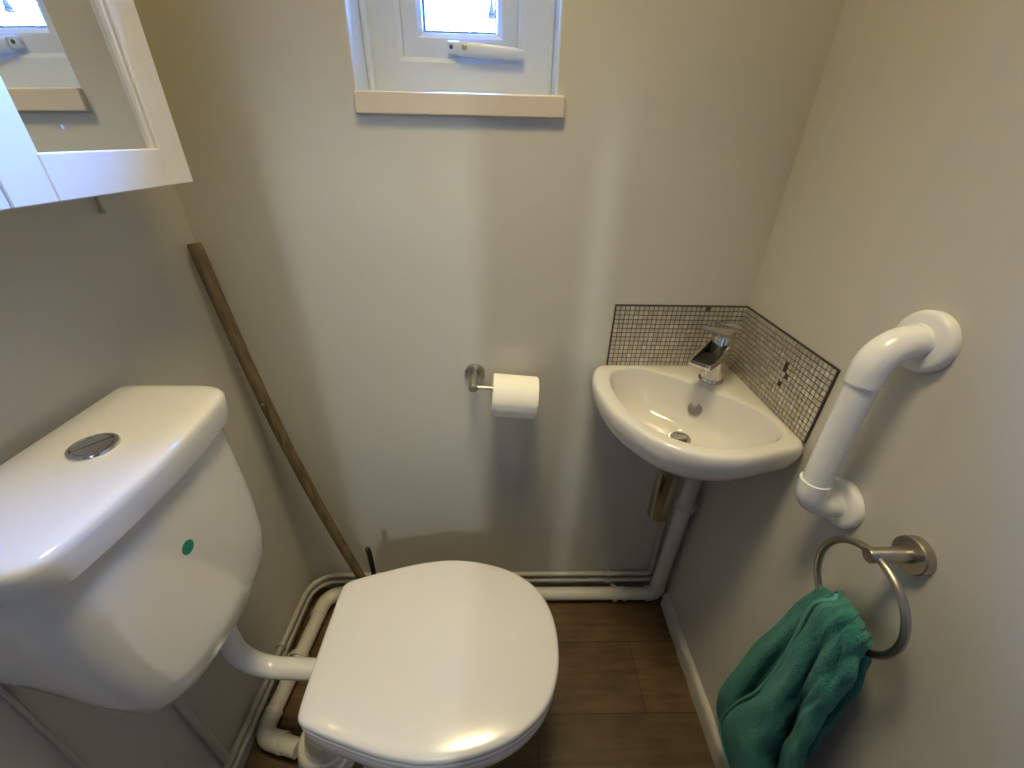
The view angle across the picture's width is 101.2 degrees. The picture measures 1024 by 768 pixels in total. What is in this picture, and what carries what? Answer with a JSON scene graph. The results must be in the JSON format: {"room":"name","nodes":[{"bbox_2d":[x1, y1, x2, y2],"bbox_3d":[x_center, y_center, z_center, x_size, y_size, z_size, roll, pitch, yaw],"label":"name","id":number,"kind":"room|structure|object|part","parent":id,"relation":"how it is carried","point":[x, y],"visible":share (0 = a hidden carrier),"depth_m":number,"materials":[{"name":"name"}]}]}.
{"room":"bathroom","nodes":[
{"label":"bathroom","id":0,"kind":"room"},
{"bbox_2d":[0,185,315,767],"bbox_3d":[-0.712,-0.040,0.360,0.160,2.360,1.420,0,31,-2],"label":"wall","id":1,"kind":"structure","parent":0,"point":[94,304],"depth_m":0.69,"materials":[{"name":"paint"}]},
{"bbox_2d":[0,683,86,767],"bbox_3d":[-0.641,0.579,0.633,0.007,0.900,0.025,0,31,-2],"label":"cable","id":2,"kind":"object","parent":1,"relation":"attached to","point":[5,693],"visible":1,"depth_m":0.56,"materials":[{"name":"beige paint"}]},
{"bbox_2d":[0,0,192,210],"bbox_3d":[-0.554,-0.456,0.244,0.140,0.658,0.562,0,31,-2],"label":"upper cabinet","id":3,"kind":"object","parent":1,"relation":"attached to","point":[85,112],"visible":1,"depth_m":0.48,"materials":[{"name":"white paint"}]},
{"bbox_3d":[-0.490,-0.384,0.124,0.018,0.658,0.280,0,31,-2],"label":"door","id":4,"kind":"part","parent":3,"relation":"part of","materials":[{"name":"white paint"}]},
{"bbox_2d":[0,0,150,152],"bbox_3d":[-0.503,-0.527,0.367,0.017,0.566,0.181,0,31,-2],"label":"mirror","id":5,"kind":"object","parent":3,"relation":"attached to","point":[71,81],"depth_m":0.48,"materials":[{"name":"clear glass"}]},
{"bbox_2d":[94,196,105,212],"bbox_3d":[-0.632,-0.289,0.633,0.012,0.059,0.009,0,31,-2],"label":"pin","id":6,"kind":"object","parent":1,"relation":"attached to","point":[101,209],"visible":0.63,"depth_m":0.64,"materials":[{"name":"silver metal"}]},
{"bbox_2d":[0,385,263,713],"bbox_3d":[-0.539,0.251,0.626,0.192,0.390,0.353,0,31,-2],"label":"toilet cistern","id":7,"kind":"object","parent":1,"relation":"attached to","point":[132,544],"visible":1,"depth_m":0.53,"materials":[{"name":"white ceramic"}]},
{"bbox_3d":[-0.545,0.074,0.543,0.021,0.003,0.041,23,37,32],"label":"push plate","id":8,"kind":"part","parent":7,"relation":"part of","materials":[{"name":"silver metal"}]},
{"bbox_3d":[-0.528,0.082,0.531,0.021,0.003,0.041,23,37,32],"label":"push plate","id":9,"kind":"part","parent":7,"relation":"part of","materials":[{"name":"silver metal"}]},
{"bbox_3d":[-0.529,0.109,0.543,0.179,0.050,0.353,0,31,-2],"label":"cistern lid","id":10,"kind":"part","parent":7,"relation":"part of","materials":[{"name":"white ceramic"}]},
{"bbox_2d":[172,697,231,764],"bbox_3d":[-0.628,0.615,0.797,0.019,0.557,0.045,-23,38,-35],"label":"pipe","id":11,"kind":"object","parent":7,"relation":"attached to","point":[183,707],"visible":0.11,"depth_m":0.86,"materials":[{"name":"beige paint"}]},
{"bbox_2d":[276,642,286,649],"bbox_3d":[-0.647,0.736,1.180,0.025,0.024,0.013,0,31,-2],"label":"clip","id":12,"kind":"object","parent":1,"relation":"attached to","point":[283,644],"visible":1,"depth_m":1.18,"materials":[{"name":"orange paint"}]},
{"bbox_2d":[286,649,308,656],"bbox_3d":[-0.626,0.789,1.219,0.069,0.052,0.014,3,31,2],"label":"clip","id":13,"kind":"object","parent":1,"relation":"attached to","point":[303,653],"visible":0.49,"depth_m":1.21,"materials":[{"name":"white plastic"}]},
{"bbox_2d":[243,586,715,767],"bbox_3d":[-0.048,1.465,0.220,1.500,0.060,3.220,0,31,-2],"label":"floor","id":14,"kind":"structure","parent":0,"point":[622,698],"depth_m":1.17,"materials":[{"name":"brown wood"}]},
{"bbox_2d":[187,242,365,578],"bbox_3d":[-0.526,0.226,1.079,0.248,1.124,0.034,8,31,12],"label":"wooden pole","id":15,"kind":"object","parent":14,"relation":"on","point":[197,252],"visible":0.85,"depth_m":0.97,"materials":[{"name":"brown wood"}]},
{"bbox_2d":[297,731,354,767],"bbox_3d":[-0.452,0.887,1.031,0.132,0.091,0.132,0,31,-2],"label":"pipe","id":16,"kind":"object","parent":14,"relation":"on","point":[339,762],"visible":0.23,"depth_m":0.98,"materials":[{"name":"white plastic"}]},
{"bbox_2d":[365,547,375,574],"bbox_3d":[-0.380,0.604,1.196,0.088,0.413,0.088,0,31,-2],"label":"toilet brush","id":17,"kind":"object","parent":14,"relation":"on","point":[368,551],"visible":0.15,"depth_m":1.11,"materials":[{"name":"black plastic"}]},
{"bbox_2d":[298,560,558,767],"bbox_3d":[-0.204,0.714,0.964,0.590,0.469,0.382,0,31,-2],"label":"toilet","id":18,"kind":"object","parent":14,"relation":"on","point":[449,663],"visible":1,"depth_m":0.80,"materials":[{"name":"white ceramic"}]},
{"bbox_2d":[219,625,315,680],"bbox_3d":[-0.461,0.496,0.840,0.269,0.359,0.043,0,31,-2],"label":"pipe","id":19,"kind":"object","parent":18,"relation":"attached to","point":[235,651],"visible":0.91,"depth_m":0.89,"materials":[{"name":"white plastic"}]},
{"bbox_2d":[304,733,338,764],"bbox_3d":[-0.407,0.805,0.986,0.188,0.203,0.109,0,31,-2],"label":"toilet bowl","id":20,"kind":"object","parent":18,"relation":"attached to","point":[315,754],"depth_m":0.95,"materials":[{"name":"white ceramic"}]},
{"bbox_3d":[-0.145,0.547,0.866,0.479,0.018,0.382,0,31,-2],"label":"seat","id":21,"kind":"part","parent":18,"relation":"part of","materials":[{"name":"white plastic"}]},
{"bbox_2d":[256,479,701,759],"bbox_3d":[-0.063,0.497,1.047,1.163,0.748,0.452,0,31,-2],"label":"pipe","id":22,"kind":"object","parent":14,"relation":"on","point":[271,739],"visible":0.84,"depth_m":1.25,"materials":[{"name":"white plastic"}]},
{"bbox_2d":[133,0,845,587],"bbox_3d":[-0.055,-0.356,0.921,1.180,2.360,0.160,0,31,-2],"label":"wall","id":23,"kind":"structure","parent":0,"point":[361,263],"depth_m":0.86,"materials":[{"name":"paint"}]},
{"bbox_2d":[223,521,666,767],"bbox_3d":[-0.078,0.583,0.845,1.132,0.660,0.915,0,31,-2],"label":"pipe","id":24,"kind":"object","parent":23,"relation":"attached to","point":[256,701],"visible":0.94,"depth_m":1.33,"materials":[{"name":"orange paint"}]},
{"bbox_2d":[606,568,610,576],"bbox_3d":[0.325,0.634,1.408,0.012,0.024,0.024,0,31,-2],"label":"clip","id":25,"kind":"object","parent":24,"relation":"attached to","point":[607,569],"visible":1,"depth_m":1.40,"materials":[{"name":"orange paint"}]},
{"bbox_2d":[343,0,565,118],"bbox_3d":[-0.086,-0.795,0.648,0.368,0.648,0.161,0,31,-2],"label":"window","id":26,"kind":"structure","parent":23,"relation":"in","point":[400,66],"depth_m":0.77,"materials":[{"name":"beige paint"}]},
{"bbox_3d":[-0.108,-0.627,0.783,0.024,0.019,0.013,0,31,-2],"label":"handle","id":27,"kind":"part","parent":26,"relation":"part of","materials":[{"name":"white plastic"}]},
{"bbox_3d":[-0.093,-0.835,0.691,0.216,0.485,0.042,0,31,-2],"label":"sash","id":28,"kind":"part","parent":26,"relation":"part of","materials":[{"name":"white plastic"}]},
{"bbox_3d":[-0.091,-0.522,0.791,0.368,0.034,0.129,0,31,-2],"label":"sill","id":29,"kind":"part","parent":26,"relation":"part of","materials":[{"name":"beige paint"}]},
{"bbox_3d":[-0.093,-0.834,0.689,0.346,0.614,0.052,0,31,-2],"label":"frame","id":30,"kind":"part","parent":26,"relation":"part of","materials":[{"name":"white plastic"}]},
{"bbox_3d":[-0.041,-0.616,0.777,0.128,0.025,0.013,2,31,1],"label":"lever","id":31,"kind":"part","parent":26,"relation":"part of","materials":[{"name":"white plastic"}]},
{"bbox_2d":[487,0,494,19],"bbox_3d":[-0.037,-0.861,0.762,0.018,0.307,0.018,0,31,-2],"label":"ornament","id":32,"kind":"object","parent":26,"relation":"hanging from","point":[491,13],"visible":0.92,"depth_m":0.83,"materials":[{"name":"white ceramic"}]},
{"bbox_2d":[230,477,685,767],"bbox_3d":[-0.069,0.597,0.853,1.153,0.691,0.915,0,31,-2],"label":"pipe","id":33,"kind":"object","parent":23,"relation":"attached to","point":[313,591],"visible":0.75,"depth_m":1.31,"materials":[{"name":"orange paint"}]},
{"bbox_2d":[465,364,492,391],"bbox_3d":[-0.030,-0.007,0.989,0.168,0.049,0.077,0,31,-2],"label":"toilet roll holder","id":34,"kind":"object","parent":23,"relation":"attached to","point":[474,373],"visible":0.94,"depth_m":1.00,"materials":[{"name":"silver metal"}]},
{"bbox_3d":[-0.089,-0.006,0.984,0.021,0.021,0.069,0,31,-2],"label":"post","id":35,"kind":"part","parent":34,"relation":"part of","materials":[{"name":"silver metal"}]},
{"bbox_3d":[-0.014,0.012,0.968,0.137,0.020,0.009,0,31,-2],"label":"arm","id":36,"kind":"part","parent":34,"relation":"part of","materials":[{"name":"silver metal"}]},
{"bbox_2d":[490,373,539,418],"bbox_3d":[0.005,0.028,0.973,0.112,0.107,0.099,0,31,-2],"label":"toilet roll","id":37,"kind":"object","parent":34,"relation":"on","point":[515,396],"visible":0.98,"depth_m":0.93,"materials":[{"name":"white paper"}]},
{"bbox_2d":[609,582,617,601],"bbox_3d":[0.341,0.695,1.416,0.014,0.052,0.074,0,31,-2],"label":"clip","id":38,"kind":"object","parent":23,"relation":"attached to","point":[612,585],"visible":0.74,"depth_m":1.39,"materials":[{"name":"white plastic"}]},
{"bbox_2d":[606,304,746,365],"bbox_3d":[0.380,-0.111,0.980,0.302,0.152,0.004,0,31,-2],"label":"backsplash","id":39,"kind":"structure","parent":23,"relation":"attached to","point":[640,334],"depth_m":0.97,"materials":[{"name":"grey tile"}]},
{"bbox_2d":[591,365,802,480],"bbox_3d":[0.356,0.093,0.899,0.347,0.123,0.346,0,31,-2],"label":"basin","id":40,"kind":"object","parent":23,"relation":"attached to","point":[679,424],"visible":0.98,"depth_m":0.89,"materials":[{"name":"white ceramic"}]},
{"bbox_2d":[647,469,680,521],"bbox_3d":[0.410,0.219,1.039,0.168,0.213,0.053,-26,40,-38],"label":"trap","id":41,"kind":"object","parent":40,"relation":"attached to","point":[665,487],"visible":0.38,"depth_m":1.00,"materials":[{"name":"silver metal"}]},
{"bbox_2d":[688,319,740,384],"bbox_3d":[0.423,-0.054,0.903,0.146,0.130,0.060,-26,40,-37],"label":"tap","id":42,"kind":"object","parent":40,"relation":"on","point":[712,358],"visible":1,"depth_m":0.90,"materials":[{"name":"silver metal"}]},
{"bbox_3d":[0.423,-0.061,0.890,0.045,0.038,0.132,26,39,36],"label":"spout","id":43,"kind":"part","parent":42,"relation":"part of","materials":[{"name":"silver metal"}]},
{"bbox_3d":[0.446,-0.117,0.893,0.057,0.011,0.080,26,39,36],"label":"lever","id":44,"kind":"part","parent":42,"relation":"part of","materials":[{"name":"silver metal"}]},
{"bbox_2d":[662,0,1023,767],"bbox_3d":[0.628,-0.031,0.398,0.160,2.360,1.420,0,31,-2],"label":"wall","id":45,"kind":"structure","parent":0,"point":[903,196],"depth_m":0.57,"materials":[{"name":"paint"}]},
{"bbox_2d":[675,498,697,514],"bbox_3d":[0.492,0.345,1.188,0.059,0.015,0.052,0,31,-2],"label":"clip","id":46,"kind":"object","parent":45,"relation":"attached to","point":[686,512],"visible":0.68,"depth_m":1.17,"materials":[{"name":"white plastic"}]},
{"bbox_2d":[660,593,727,767],"bbox_3d":[0.516,0.987,0.928,0.018,0.063,1.082,0,31,-2],"label":"baseboard","id":47,"kind":"structure","parent":45,"relation":"attached to","point":[708,723],"depth_m":1.16,"materials":[{"name":"paint"}]},
{"bbox_2d":[728,306,840,442],"bbox_3d":[0.532,-0.034,0.857,0.004,0.152,0.302,0,31,-2],"label":"backsplash","id":48,"kind":"structure","parent":45,"relation":"attached to","point":[795,382],"depth_m":0.82,"materials":[{"name":"grey tile"}]},
{"bbox_2d":[813,535,936,659],"bbox_3d":[0.506,0.286,0.586,0.066,0.178,0.155,0,31,-2],"label":"towel ring","id":49,"kind":"object","parent":45,"relation":"attached to","point":[912,554],"visible":0.8,"depth_m":0.55,"materials":[{"name":"silver metal"}]},
{"bbox_2d":[716,586,872,767],"bbox_3d":[0.482,0.568,0.765,0.097,0.688,0.261,9,31,13],"label":"hand towel","id":50,"kind":"object","parent":49,"relation":"hanging from","point":[794,684],"visible":1,"depth_m":0.67,"materials":[{"name":"teal fabric"}]},
{"bbox_3d":[0.502,0.228,0.561,0.055,0.024,0.021,2,31,1],"label":"post","id":51,"kind":"part","parent":49,"relation":"part of","materials":[{"name":"silver metal"}]},
{"bbox_2d":[795,310,961,528],"bbox_3d":[0.498,0.068,0.614,0.084,0.363,0.093,0,31,-2],"label":"grab bar","id":52,"kind":"object","parent":45,"relation":"attached to","point":[924,341],"visible":1,"depth_m":0.57,"materials":[{"name":"white plastic"}]}
]}

